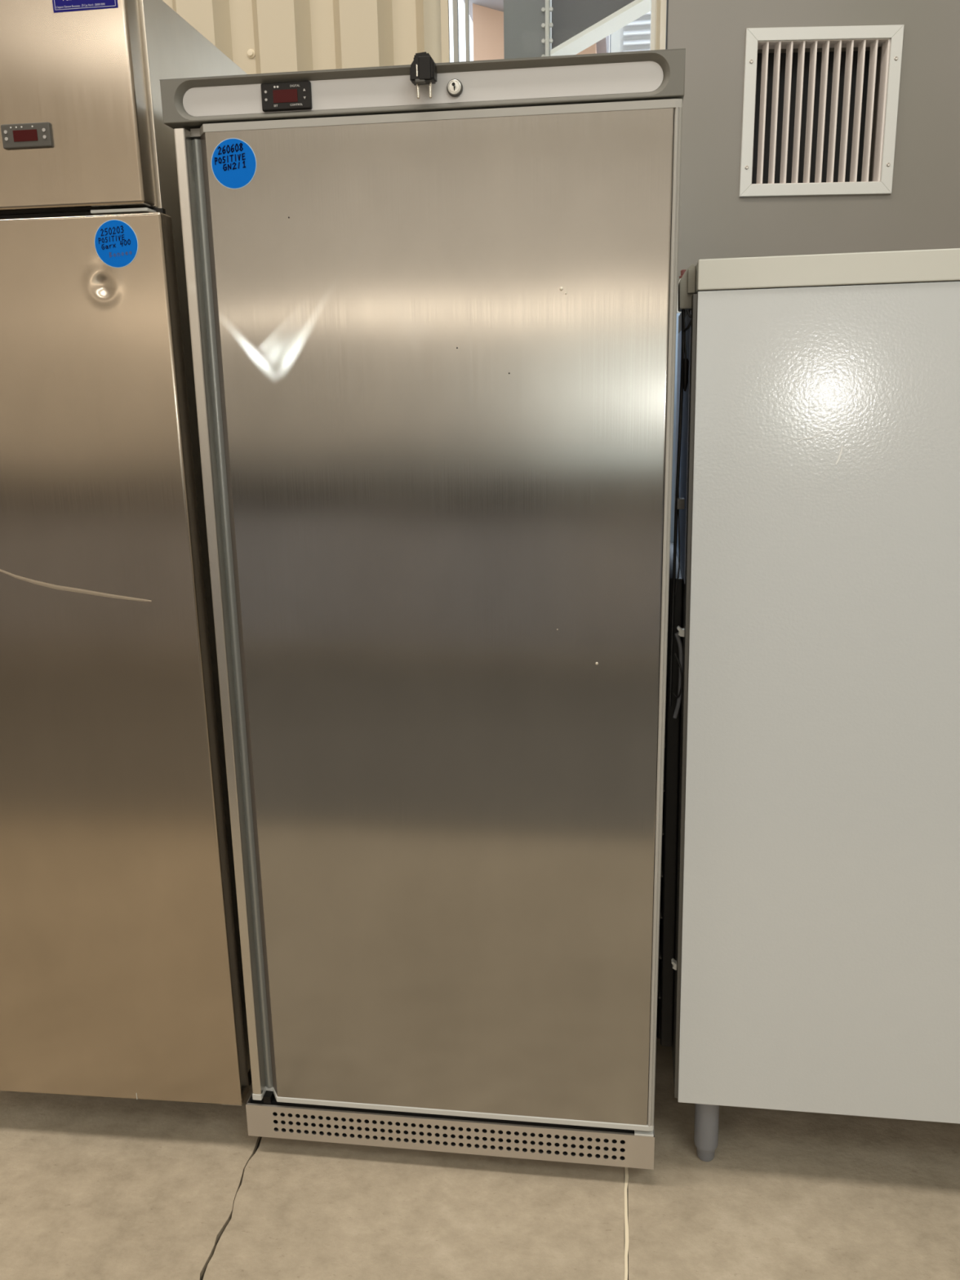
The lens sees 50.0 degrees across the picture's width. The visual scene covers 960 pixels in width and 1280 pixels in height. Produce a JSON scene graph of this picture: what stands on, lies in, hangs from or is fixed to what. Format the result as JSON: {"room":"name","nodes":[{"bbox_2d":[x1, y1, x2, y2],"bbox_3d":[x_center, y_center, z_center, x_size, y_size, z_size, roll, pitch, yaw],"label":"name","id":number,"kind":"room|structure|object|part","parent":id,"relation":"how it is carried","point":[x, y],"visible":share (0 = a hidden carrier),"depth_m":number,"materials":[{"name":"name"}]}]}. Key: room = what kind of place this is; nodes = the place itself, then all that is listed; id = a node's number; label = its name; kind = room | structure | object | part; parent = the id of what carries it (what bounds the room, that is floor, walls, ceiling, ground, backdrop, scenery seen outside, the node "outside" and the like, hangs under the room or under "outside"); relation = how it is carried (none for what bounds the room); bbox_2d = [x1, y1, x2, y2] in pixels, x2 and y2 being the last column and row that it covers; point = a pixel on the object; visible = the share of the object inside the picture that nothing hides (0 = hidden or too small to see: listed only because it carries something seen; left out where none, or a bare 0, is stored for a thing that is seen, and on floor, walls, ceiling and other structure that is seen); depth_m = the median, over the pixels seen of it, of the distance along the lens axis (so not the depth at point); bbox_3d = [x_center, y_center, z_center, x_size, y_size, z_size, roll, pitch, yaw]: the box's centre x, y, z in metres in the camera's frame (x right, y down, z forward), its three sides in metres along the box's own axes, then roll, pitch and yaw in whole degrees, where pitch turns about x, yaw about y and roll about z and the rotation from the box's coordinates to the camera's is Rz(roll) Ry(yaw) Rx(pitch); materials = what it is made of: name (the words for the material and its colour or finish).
{"room":"commercial kitchen","nodes":[
{"label":"commercial kitchen","id":0,"kind":"room"},
{"bbox_2d":[162,0,441,74],"bbox_3d":[0.111,-1.613,2.938,12.000,4.600,0.050,1,14,8],"label":"wall","id":1,"kind":"structure","parent":0,"point":[258,36],"depth_m":2.98,"materials":[{"name":"beige"}]},
{"bbox_2d":[440,0,660,62],"bbox_3d":[0.224,-1.733,2.892,0.668,1.350,0.110,1,14,8],"label":"window","id":2,"kind":"structure","parent":1,"relation":"in","point":[500,29],"depth_m":2.91,"materials":[{"name":"beige"}]},
{"bbox_3d":[-0.099,-1.733,2.916,0.022,1.350,0.014,1,14,8],"label":"frame","id":3,"kind":"part","parent":2,"relation":"part of","materials":[{"name":"beige metal"}]},
{"bbox_3d":[-0.081,-1.733,2.914,0.011,1.250,0.003,1,14,8],"label":"pane","id":4,"kind":"part","parent":2,"relation":"part of","materials":[{"name":"clear glass"}]},
{"bbox_3d":[-0.069,-1.734,2.918,0.014,1.350,0.018,1,14,8],"label":"frame","id":5,"kind":"part","parent":2,"relation":"part of","materials":[{"name":"grey metal"}]},
{"bbox_3d":[-0.052,-1.732,2.910,0.021,1.250,0.003,1,14,8],"label":"pane","id":6,"kind":"part","parent":2,"relation":"part of","materials":[{"name":"clear glass"}]},
{"bbox_3d":[-0.036,-1.734,2.913,0.010,1.350,0.018,1,14,8],"label":"frame","id":7,"kind":"part","parent":2,"relation":"part of","materials":[{"name":"grey metal"}]},
{"bbox_3d":[0.485,-1.735,2.881,0.013,1.350,0.060,1,14,8],"label":"frame","id":8,"kind":"part","parent":2,"relation":"part of","materials":[{"name":"white"}]},
{"bbox_3d":[0.521,-1.728,2.852,0.067,1.350,0.110,1,14,8],"label":"frame","id":9,"kind":"part","parent":2,"relation":"part of","materials":[{"name":"beige paint"}]},
{"bbox_2d":[0,1037,959,1279],"bbox_3d":[-0.718,2.257,-2.738,12.000,0.120,18.200,1,14,8],"label":"floor","id":10,"kind":"structure","parent":0,"point":[92,1188],"depth_m":1.87,"materials":[{"name":"brown"}]},
{"bbox_2d":[0,0,252,1105],"bbox_3d":[-0.765,-0.086,2.159,0.682,2.057,0.769,0,14,7],"label":"refrigerator","id":11,"kind":"object","parent":10,"relation":"on","point":[122,973],"visible":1,"depth_m":1.77,"materials":[{"name":"metal"}]},
{"bbox_3d":[-0.836,-0.838,1.612,0.637,0.320,0.050,0,14,7],"label":"control panel","id":12,"kind":"part","parent":11,"relation":"part of","materials":[{"name":"metal"}]},
{"bbox_3d":[-0.561,-0.674,1.620,0.093,0.005,0.036,0,14,7],"label":"hinge plate","id":13,"kind":"part","parent":11,"relation":"part of","materials":[{"name":"silver metal"}]},
{"bbox_3d":[-0.510,0.897,2.196,0.044,0.113,0.044,0,14,7],"label":"leg","id":14,"kind":"part","parent":11,"relation":"part of","materials":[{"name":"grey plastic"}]},
{"bbox_2d":[159,48,685,1169],"bbox_3d":[-0.035,0.003,2.054,0.777,1.900,0.694,1,14,8],"label":"refrigerator","id":15,"kind":"object","parent":10,"relation":"on","point":[433,340],"visible":1,"depth_m":1.68,"materials":[{"name":"grey metal"}]},
{"bbox_2d":[409,52,436,98],"bbox_3d":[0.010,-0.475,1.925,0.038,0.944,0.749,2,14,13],"label":"plug","id":16,"kind":"object","parent":15,"relation":"hanging from","point":[423,69],"visible":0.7,"depth_m":1.47,"materials":[{"name":"black plastic"}]},
{"bbox_3d":[0.302,0.900,1.897,0.034,0.004,0.041,1,14,8],"label":"hinge plate","id":17,"kind":"part","parent":15,"relation":"part of","materials":[{"name":"grey metal"}]},
{"bbox_3d":[0.300,0.059,1.688,0.011,1.692,0.047,1,14,8],"label":"edge trim","id":18,"kind":"part","parent":15,"relation":"part of","materials":[{"name":"grey metal"}]},
{"bbox_2d":[670,313,679,542],"bbox_3d":[0.516,0.011,2.601,0.145,1.600,0.020,1,14,8],"label":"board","id":19,"kind":"object","parent":10,"relation":"on","point":[672,529],"visible":0.02,"depth_m":2.48,"materials":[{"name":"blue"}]},
{"bbox_2d":[676,269,686,313],"bbox_3d":[0.475,-0.812,2.398,0.030,0.096,0.030,1,14,8],"label":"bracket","id":20,"kind":"object","parent":19,"relation":"on","point":[682,271],"visible":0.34,"depth_m":2.39,"materials":[{"name":"white plastic"}]},
{"bbox_2d":[656,248,959,1161],"bbox_3d":[0.723,0.151,1.968,0.748,1.624,0.606,1,14,9],"label":"cabinet","id":21,"kind":"object","parent":10,"relation":"on","point":[809,936],"visible":0.94,"depth_m":1.67,"materials":[{"name":"white metal"}]},
{"bbox_3d":[0.385,0.089,2.001,0.006,1.405,0.586,1,14,9],"label":"frame","id":22,"kind":"part","parent":21,"relation":"part of","materials":[{"name":"grey plastic"}]},
{"bbox_3d":[0.328,-0.556,1.595,0.011,0.035,0.012,1,14,9],"label":"box lid","id":23,"kind":"part","parent":21,"relation":"part of","materials":[{"name":"beige plastic"}]},
{"bbox_3d":[0.431,0.913,1.958,0.045,0.164,0.045,1,14,9],"label":"leg","id":24,"kind":"part","parent":21,"relation":"part of","materials":[{"name":"grey"}]},
{"bbox_2d":[659,0,959,313],"bbox_3d":[2.929,-0.823,2.466,5.002,3.200,0.091,-1,14,1],"label":"wall partition","id":25,"kind":"structure","parent":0,"point":[922,210],"depth_m":2.36,"materials":[{"name":"grey paint"}]},
{"bbox_3d":[0.429,-0.776,2.456,0.003,3.200,0.007,-1,14,1],"label":"corner trim","id":26,"kind":"part","parent":25,"relation":"part of","materials":[{"name":"silver metal"}]},
{"bbox_2d":[738,24,904,196],"bbox_3d":[0.774,-1.210,2.382,0.350,0.350,0.098,-1,14,1],"label":"air vent","id":27,"kind":"object","parent":25,"relation":"in","point":[807,117],"visible":1,"depth_m":2.36,"materials":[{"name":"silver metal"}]},
{"bbox_3d":[0.612,-1.197,2.342,0.026,0.350,0.007,-1,14,1],"label":"frame","id":28,"kind":"part","parent":27,"relation":"part of","materials":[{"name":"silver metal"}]},
{"bbox_3d":[0.646,-1.201,2.354,0.004,0.295,0.028,-4,14,-13],"label":"blade","id":29,"kind":"part","parent":27,"relation":"part of","materials":[{"name":"white metal"}]},
{"bbox_3d":[0.673,-1.202,2.354,0.004,0.295,0.028,-4,14,-13],"label":"blade","id":30,"kind":"part","parent":27,"relation":"part of","materials":[{"name":"white metal"}]},
{"bbox_3d":[0.700,-1.202,2.354,0.004,0.295,0.028,-4,14,-13],"label":"blade","id":31,"kind":"part","parent":27,"relation":"part of","materials":[{"name":"white metal"}]},
{"bbox_3d":[0.727,-1.202,2.353,0.004,0.295,0.028,-4,14,-13],"label":"blade","id":32,"kind":"part","parent":27,"relation":"part of","materials":[{"name":"white metal"}]},
{"bbox_3d":[0.754,-1.203,2.353,0.004,0.295,0.028,-4,14,-13],"label":"blade","id":33,"kind":"part","parent":27,"relation":"part of","materials":[{"name":"white metal"}]},
{"bbox_3d":[0.776,-1.043,2.379,0.350,0.026,0.007,-1,14,1],"label":"frame","id":34,"kind":"part","parent":27,"relation":"part of","materials":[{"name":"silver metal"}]},
{"bbox_3d":[0.781,-1.203,2.353,0.004,0.295,0.028,-4,14,-13],"label":"blade","id":35,"kind":"part","parent":27,"relation":"part of","materials":[{"name":"white metal"}]},
{"bbox_3d":[0.771,-1.357,2.300,0.350,0.026,0.007,-1,14,1],"label":"frame","id":36,"kind":"part","parent":27,"relation":"part of","materials":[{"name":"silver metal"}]},
{"bbox_3d":[0.808,-1.204,2.352,0.004,0.295,0.028,-4,14,-13],"label":"blade","id":37,"kind":"part","parent":27,"relation":"part of","materials":[{"name":"white metal"}]},
{"bbox_3d":[0.835,-1.204,2.352,0.004,0.295,0.028,-4,14,-13],"label":"blade","id":38,"kind":"part","parent":27,"relation":"part of","materials":[{"name":"white metal"}]},
{"bbox_3d":[0.862,-1.204,2.352,0.004,0.295,0.028,-4,14,-13],"label":"blade","id":39,"kind":"part","parent":27,"relation":"part of","materials":[{"name":"white metal"}]},
{"bbox_3d":[0.889,-1.205,2.351,0.004,0.295,0.028,-4,14,-13],"label":"blade","id":40,"kind":"part","parent":27,"relation":"part of","materials":[{"name":"white metal"}]},
{"bbox_3d":[0.918,-1.205,2.351,0.008,0.295,0.027,-1,14,1],"label":"blade","id":41,"kind":"part","parent":27,"relation":"part of","materials":[{"name":"white metal"}]},
{"bbox_3d":[0.935,-1.202,2.338,0.026,0.350,0.007,-1,14,1],"label":"frame","id":42,"kind":"part","parent":27,"relation":"part of","materials":[{"name":"white metal"}]}
]}

